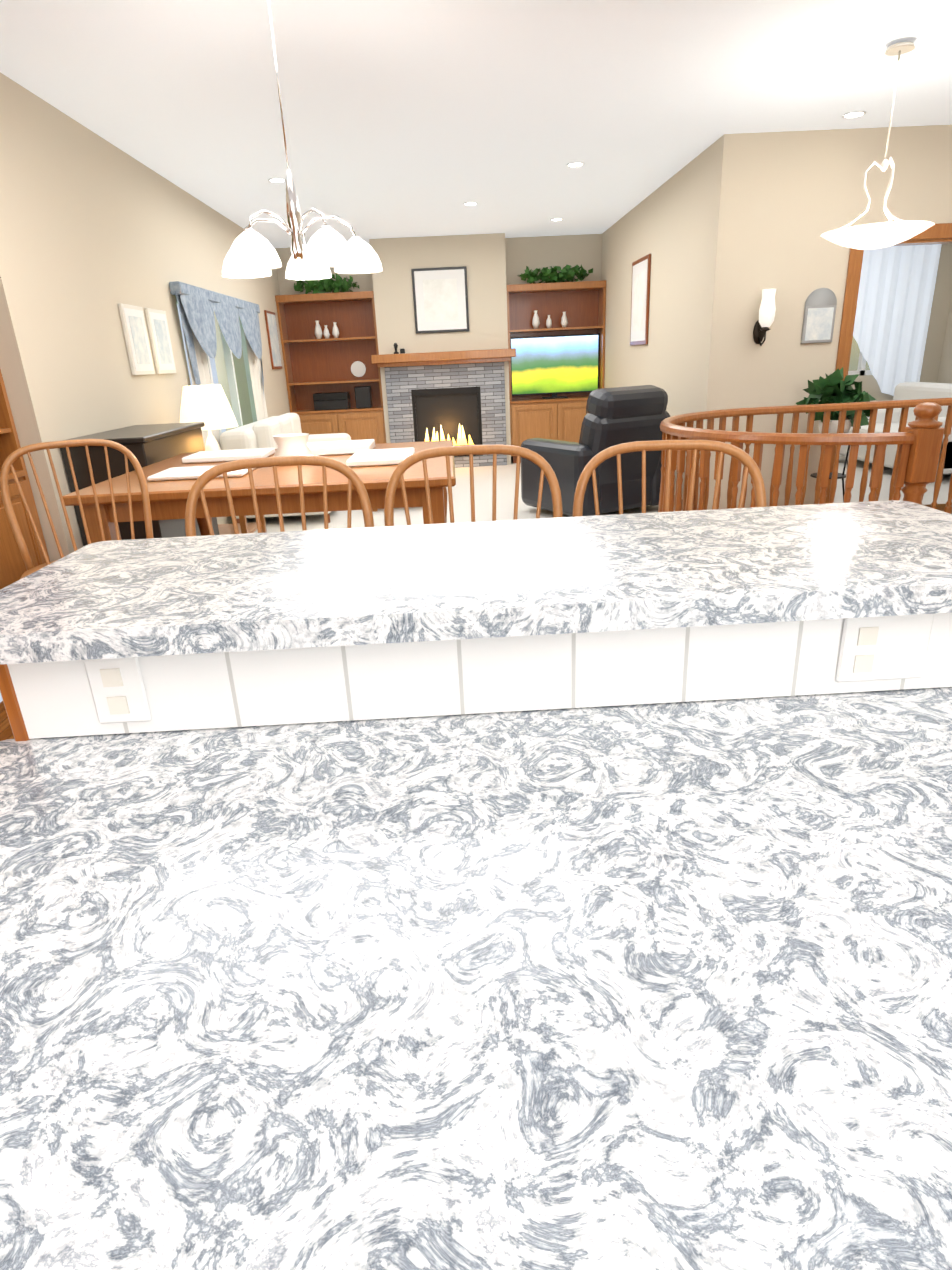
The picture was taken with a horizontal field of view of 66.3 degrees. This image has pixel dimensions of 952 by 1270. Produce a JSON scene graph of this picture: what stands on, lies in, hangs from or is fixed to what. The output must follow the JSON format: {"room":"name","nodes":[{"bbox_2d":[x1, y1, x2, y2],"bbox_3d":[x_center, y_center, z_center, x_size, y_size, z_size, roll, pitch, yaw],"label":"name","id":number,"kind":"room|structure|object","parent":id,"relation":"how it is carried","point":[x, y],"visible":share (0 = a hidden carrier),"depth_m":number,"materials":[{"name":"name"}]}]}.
{"room":"kitchen","nodes":[
{"label":"kitchen","id":0,"kind":"room"},
{"bbox_2d":[0,72,289,561],"bbox_3d":[-2.521,-1.200,3.410,0.550,2.780,13.800,-3,21,-1],"label":"wall","id":1,"kind":"structure","parent":0,"point":[95,229],"depth_m":4.31,"materials":[{"name":"beige paint"}]},
{"bbox_2d":[0,369,49,589],"bbox_3d":[-2.445,-0.835,3.043,0.416,2.352,1.438,-3,21,-1],"label":"cabinet","id":2,"kind":"object","parent":1,"relation":"in","point":[13,569],"visible":0.35,"depth_m":3.70,"materials":[{"name":"brown wood"}]},
{"bbox_2d":[118,303,154,374],"bbox_3d":[-2.303,-2.004,4.965,0.027,0.440,0.360,-3,21,-1],"label":"picture","id":3,"kind":"object","parent":1,"relation":"attached to","point":[136,338],"visible":1,"depth_m":4.92,"materials":[{"name":"beige paper"}]},
{"bbox_2d":[144,308,176,373],"bbox_3d":[-2.319,-2.159,5.377,0.027,0.440,0.360,-3,21,-1],"label":"picture","id":4,"kind":"object","parent":1,"relation":"attached to","point":[160,339],"visible":1,"depth_m":5.33,"materials":[{"name":"beige paper"}]},
{"bbox_2d":[175,295,256,434],"bbox_3d":[-2.450,-2.440,7.063,0.158,1.400,2.300,-3,21,-1],"label":"window","id":5,"kind":"structure","parent":1,"relation":"in","point":[231,377],"depth_m":7.47,"materials":[{"name":"glass"}]},
{"bbox_2d":[181,320,220,447],"bbox_3d":[-2.312,-1.981,6.225,0.027,1.625,0.500,-3,21,-1],"label":"sheer curtain","id":6,"kind":"object","parent":5,"relation":"attached to","point":[201,357],"depth_m":6.17,"materials":[{"name":"white fabric"}]},
{"bbox_2d":[244,332,267,420],"bbox_3d":[-2.381,-2.652,8.001,0.027,1.625,0.500,-3,21,-1],"label":"sheer curtain","id":7,"kind":"object","parent":5,"relation":"attached to","point":[256,380],"depth_m":7.93,"materials":[{"name":"white fabric"}]},
{"bbox_2d":[169,281,263,393],"bbox_3d":[-2.332,-2.713,6.964,0.117,0.970,2.580,-3,21,-1],"label":"swag valance","id":8,"kind":"object","parent":1,"relation":"attached to","point":[197,305],"visible":0.98,"depth_m":6.33,"materials":[{"name":"fabric"}]},
{"bbox_2d":[264,310,281,368],"bbox_3d":[-2.462,-3.583,8.877,0.025,0.650,0.500,-3,21,-1],"label":"picture","id":9,"kind":"object","parent":1,"relation":"attached to","point":[273,338],"visible":1,"depth_m":8.81,"materials":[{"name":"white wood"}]},
{"bbox_2d":[274,233,601,463],"bbox_3d":[-0.332,-3.672,9.649,4.320,2.780,0.550,-3,21,-1],"label":"wall","id":10,"kind":"structure","parent":0,"point":[495,264],"depth_m":9.24,"materials":[{"name":"beige paint"}]},
{"bbox_2d":[411,266,468,333],"bbox_3d":[-0.441,-4.189,9.135,0.680,0.740,0.032,-3,21,-1],"label":"framed picture","id":11,"kind":"object","parent":10,"relation":"attached to","point":[440,297],"visible":0.96,"depth_m":9.12,"materials":[{"name":"white paper"}]},
{"bbox_2d":[0,504,951,740],"bbox_3d":[1.497,0.638,1.988,7.220,0.001,9.250,-3,21,-1],"label":"floor","id":12,"kind":"structure","parent":0,"point":[6,732],"depth_m":3.12,"materials":[{"name":"brown wood"}]},
{"bbox_2d":[0,439,153,578],"bbox_3d":[-1.350,-0.095,2.643,0.501,1.159,0.472,-13,23,-24],"label":"stool","id":13,"kind":"object","parent":12,"relation":"on","point":[11,459],"visible":0.4,"depth_m":2.62,"materials":[{"name":"brown wood"}]},
{"bbox_2d":[60,422,218,545],"bbox_3d":[-2.004,-0.738,4.567,0.466,1.050,1.040,-3,21,-1],"label":"sideboard","id":14,"kind":"object","parent":12,"relation":"on","point":[147,445],"visible":0.4,"depth_m":4.08,"materials":[{"name":"black wood"}]},
{"bbox_2d":[63,433,455,542],"bbox_3d":[-0.891,-0.488,3.769,1.600,1.052,1.450,-3,21,-1],"label":"dining table","id":15,"kind":"object","parent":12,"relation":"on","point":[370,463],"visible":0.5,"depth_m":3.07,"materials":[{"name":"brown wood"}]},
{"bbox_2d":[185,455,373,536],"bbox_3d":[-0.450,0.162,1.855,0.501,1.159,0.472,-6,21,-9],"label":"stool","id":16,"kind":"object","parent":12,"relation":"on","point":[225,468],"visible":0.17,"depth_m":1.84,"materials":[{"name":"brown wood"}]},
{"bbox_2d":[384,444,562,525],"bbox_3d":[-0.002,0.123,1.901,0.501,1.159,0.472,-1,21,5],"label":"stool","id":17,"kind":"object","parent":12,"relation":"on","point":[537,459],"visible":0.25,"depth_m":1.89,"materials":[{"name":"brown wood"}]},
{"bbox_2d":[0,604,951,1269],"bbox_3d":[0.104,0.542,0.947,1.410,1.040,1.228,-3,21,-1],"label":"kitchen island","id":18,"kind":"object","parent":12,"relation":"on","point":[544,894],"depth_m":0.60,"materials":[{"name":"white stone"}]},
{"bbox_2d":[0,500,951,651],"bbox_3d":[0.062,-0.108,1.145,1.536,0.038,0.515,-3,21,-1],"label":"island countertop","id":19,"kind":"structure","parent":18,"relation":"on","point":[209,589],"depth_m":1.03,"materials":[{"name":"white stone"}]},
{"bbox_2d":[246,455,950,532],"bbox_3d":[1.782,-1.459,7.476,8.220,0.001,6.030,-3,21,-1],"label":"floor carpet","id":20,"kind":"object","parent":12,"relation":"on","point":[505,484],"depth_m":7.08,"materials":[{"name":"beige carpet"}]},
{"bbox_2d":[180,384,266,534],"bbox_3d":[-1.980,-1.218,5.521,0.530,1.270,0.580,-3,21,-1],"label":"side table","id":21,"kind":"object","parent":20,"relation":"on","point":[209,406],"visible":0.44,"depth_m":5.25,"materials":[{"name":"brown wood"}]},
{"bbox_2d":[180,384,238,476],"bbox_3d":[-1.979,-1.513,5.420,0.420,0.648,0.420,-3,21,-1],"label":"table lamp","id":22,"kind":"object","parent":21,"relation":"on","point":[208,404],"depth_m":5.23,"materials":[{"name":"white fabric"}]},
{"bbox_2d":[220,413,350,522],"bbox_3d":[-1.841,-1.772,7.483,0.920,0.900,1.970,-3,21,-1],"label":"sofa","id":23,"kind":"object","parent":20,"relation":"on","point":[259,434],"visible":0.27,"depth_m":6.71,"materials":[{"name":"white fabric"}]},
{"bbox_2d":[275,273,385,443],"bbox_3d":[-1.860,-3.413,9.615,1.232,2.455,0.377,-3,21,-1],"label":"bookcase","id":24,"kind":"object","parent":20,"relation":"on","point":[329,342],"visible":0.71,"depth_m":9.62,"materials":[{"name":"brown wood"}]},
{"bbox_2d":[371,343,515,467],"bbox_3d":[-0.382,-2.976,9.497,1.820,1.592,0.218,-3,21,-1],"label":"fireplace","id":25,"kind":"object","parent":20,"relation":"on","point":[457,398],"visible":0.77,"depth_m":9.53,"materials":[{"name":"stone"}]},
{"bbox_2d":[506,265,605,462],"bbox_3d":[1.050,-3.562,9.673,1.262,2.435,0.377,-3,21,-1],"label":"entertainment center","id":26,"kind":"object","parent":20,"relation":"on","point":[555,303],"visible":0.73,"depth_m":9.61,"materials":[{"name":"brown wood"}]},
{"bbox_2d":[510,333,599,398],"bbox_3d":[1.049,-3.569,9.725,1.190,0.788,0.160,-3,21,-1],"label":"tv","id":27,"kind":"object","parent":26,"relation":"on","point":[554,365],"visible":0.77,"depth_m":9.70,"materials":[{"name":"black plastic"}]},
{"bbox_2d":[521,385,670,515],"bbox_3d":[1.087,-1.676,6.527,1.060,1.039,1.065,-14,23,-27],"label":"recliner","id":28,"kind":"object","parent":20,"relation":"on","point":[616,416],"visible":0.69,"depth_m":6.12,"materials":[{"name":"black leather"}]},
{"bbox_2d":[839,382,951,473],"bbox_3d":[4.803,-2.291,7.937,0.920,0.800,1.800,-3,21,-1],"label":"sofa","id":29,"kind":"object","parent":20,"relation":"on","point":[913,390],"visible":0.17,"depth_m":8.11,"materials":[{"name":"white fabric"}]},
{"bbox_2d":[572,440,766,516],"bbox_3d":[0.461,0.134,1.816,0.501,1.159,0.472,2,21,12],"label":"stool","id":30,"kind":"object","parent":12,"relation":"on","point":[747,461],"visible":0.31,"depth_m":1.80,"materials":[{"name":"brown wood"}]},
{"bbox_2d":[658,398,951,513],"bbox_3d":[2.746,-0.818,4.474,3.275,1.326,2.015,-3,21,-1],"label":"stair railing","id":31,"kind":"object","parent":12,"relation":"on","point":[918,442],"visible":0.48,"depth_m":3.99,"materials":[{"name":"brown wood"}]},
{"bbox_2d":[796,367,875,502],"bbox_3d":[2.748,-1.442,5.641,0.510,1.186,0.462,-3,21,-1],"label":"plant stand","id":32,"kind":"object","parent":12,"relation":"on","point":[834,387],"visible":0.46,"depth_m":5.45,"materials":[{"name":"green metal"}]},
{"bbox_2d":[0,0,951,247],"bbox_3d":[1.643,-2.775,2.978,8.920,0.100,13.900,-3,21,-1],"label":"ceiling","id":33,"kind":"structure","parent":0,"point":[412,118],"depth_m":4.14,"materials":[{"name":"white paint"}]},
{"bbox_2d":[268,178,285,182],"bbox_3d":[-1.604,-3.667,5.883,0.147,0.005,0.148,-7,21,-12],"label":"recessed light","id":34,"kind":"object","parent":33,"relation":"in","point":[277,180],"depth_m":5.87,"materials":[{"name":"white paint"}]},
{"bbox_2d":[222,0,382,279],"bbox_3d":[-0.735,-1.965,2.775,0.656,1.052,0.637,-3,21,-1],"label":"dining chandelier","id":35,"kind":"object","parent":33,"relation":"hanging from","point":[251,253],"visible":1,"depth_m":2.83,"materials":[{"name":"white glass"}]},
{"bbox_2d":[463,202,477,205],"bbox_3d":[-0.054,-4.213,7.128,0.147,0.005,0.148,-7,21,-12],"label":"recessed light","id":36,"kind":"object","parent":33,"relation":"in","point":[468,203],"depth_m":7.10,"materials":[{"name":"white paint"}]},
{"bbox_2d":[550,218,562,220],"bbox_3d":[0.904,-4.656,8.175,0.147,0.005,0.148,-7,21,-12],"label":"recessed light","id":37,"kind":"object","parent":33,"relation":"in","point":[555,219],"depth_m":8.16,"materials":[{"name":"white paint"}]},
{"bbox_2d":[566,162,584,166],"bbox_3d":[0.795,-3.762,5.835,0.147,0.005,0.147,-7,21,-12],"label":"recessed light","id":38,"kind":"object","parent":33,"relation":"in","point":[574,164],"depth_m":5.82,"materials":[{"name":"white paint"}]},
{"bbox_2d":[842,111,866,117],"bbox_3d":[2.531,-3.483,4.884,0.147,0.005,0.148,-7,21,-12],"label":"recessed light","id":39,"kind":"object","parent":33,"relation":"in","point":[854,114],"depth_m":4.87,"materials":[{"name":"white paint"}]},
{"bbox_2d":[821,41,934,249],"bbox_3d":[2.197,-2.591,3.903,0.560,0.942,0.560,-3,21,-1],"label":"pendant light","id":40,"kind":"object","parent":33,"relation":"hanging from","point":[875,235],"visible":1,"depth_m":3.90,"materials":[{"name":"white glass"}]},
{"bbox_2d":[601,133,744,509],"bbox_3d":[1.825,-3.052,7.747,0.150,2.780,4.400,-3,21,-1],"label":"wall","id":41,"kind":"structure","parent":0,"point":[681,226],"depth_m":6.25,"materials":[{"name":"beige paint"}]},
{"bbox_2d":[630,254,650,345],"bbox_3d":[1.713,-3.481,7.635,0.027,0.830,0.700,-3,21,-1],"label":"picture","id":42,"kind":"object","parent":41,"relation":"attached to","point":[640,293],"visible":1,"depth_m":7.56,"materials":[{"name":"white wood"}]},
{"bbox_2d":[719,124,951,508],"bbox_3d":[3.116,-2.368,5.783,2.280,2.780,0.150,-3,21,-1],"label":"wall","id":43,"kind":"structure","parent":0,"point":[802,192],"depth_m":5.43,"materials":[{"name":"beige paint"}]},
{"bbox_2d":[753,289,775,345],"bbox_3d":[2.196,-2.409,5.550,0.120,0.396,0.186,-3,21,-1],"label":"sconce","id":44,"kind":"object","parent":43,"relation":"attached to","point":[767,311],"visible":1,"depth_m":5.47,"materials":[{"name":"white glass"}]},
{"bbox_2d":[801,288,836,343],"bbox_3d":[2.653,-2.465,5.633,0.240,0.390,0.025,-3,21,-1],"label":"art","id":45,"kind":"object","parent":43,"relation":"attached to","point":[819,315],"visible":1,"depth_m":5.62,"materials":[{"name":"grey paper"}]},
{"bbox_2d":[825,223,951,503],"bbox_3d":[3.914,-2.112,5.897,2.130,2.150,0.176,-3,21,-1],"label":"door frame","id":46,"kind":"structure","parent":43,"relation":"attached to","point":[940,233],"depth_m":5.58,"materials":[{"name":"brown wood"}]},
{"bbox_2d":[851,244,951,401],"bbox_3d":[3.875,-3.617,8.978,4.050,2.780,0.150,-3,21,-1],"label":"wall","id":47,"kind":"structure","parent":0,"point":[937,363],"depth_m":8.93,"materials":[{"name":"beige paint"}]},
{"bbox_2d":[848,348,871,375],"bbox_3d":[4.789,-3.883,8.903,1.300,1.350,0.070,-3,21,-1],"label":"window","id":48,"kind":"structure","parent":47,"relation":"in","point":[861,370],"depth_m":9.09,"materials":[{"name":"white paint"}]},
{"bbox_2d":[853,244,941,395],"bbox_3d":[4.797,-3.745,8.842,1.700,1.825,0.038,-3,21,-1],"label":"curtain","id":49,"kind":"object","parent":47,"relation":"attached to","point":[894,300],"visible":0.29,"depth_m":8.79,"materials":[{"name":"white fabric"}]},
{"bbox_2d":[936,294,951,383],"bbox_3d":[5.884,-3.120,7.420,0.150,2.780,3.240,-3,21,-1],"label":"wall","id":50,"kind":"structure","parent":0,"point":[945,366],"depth_m":8.92,"materials":[{"name":"beige paint"}]},
{"label":"outside","id":51,"kind":"structure","parent":0,"visible":0},
{"bbox_2d":[848,337,869,370],"bbox_3d":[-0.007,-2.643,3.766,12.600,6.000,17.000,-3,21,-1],"label":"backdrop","id":52,"kind":"structure","parent":51,"point":[853,366],"depth_m":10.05,"materials":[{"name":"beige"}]}
]}

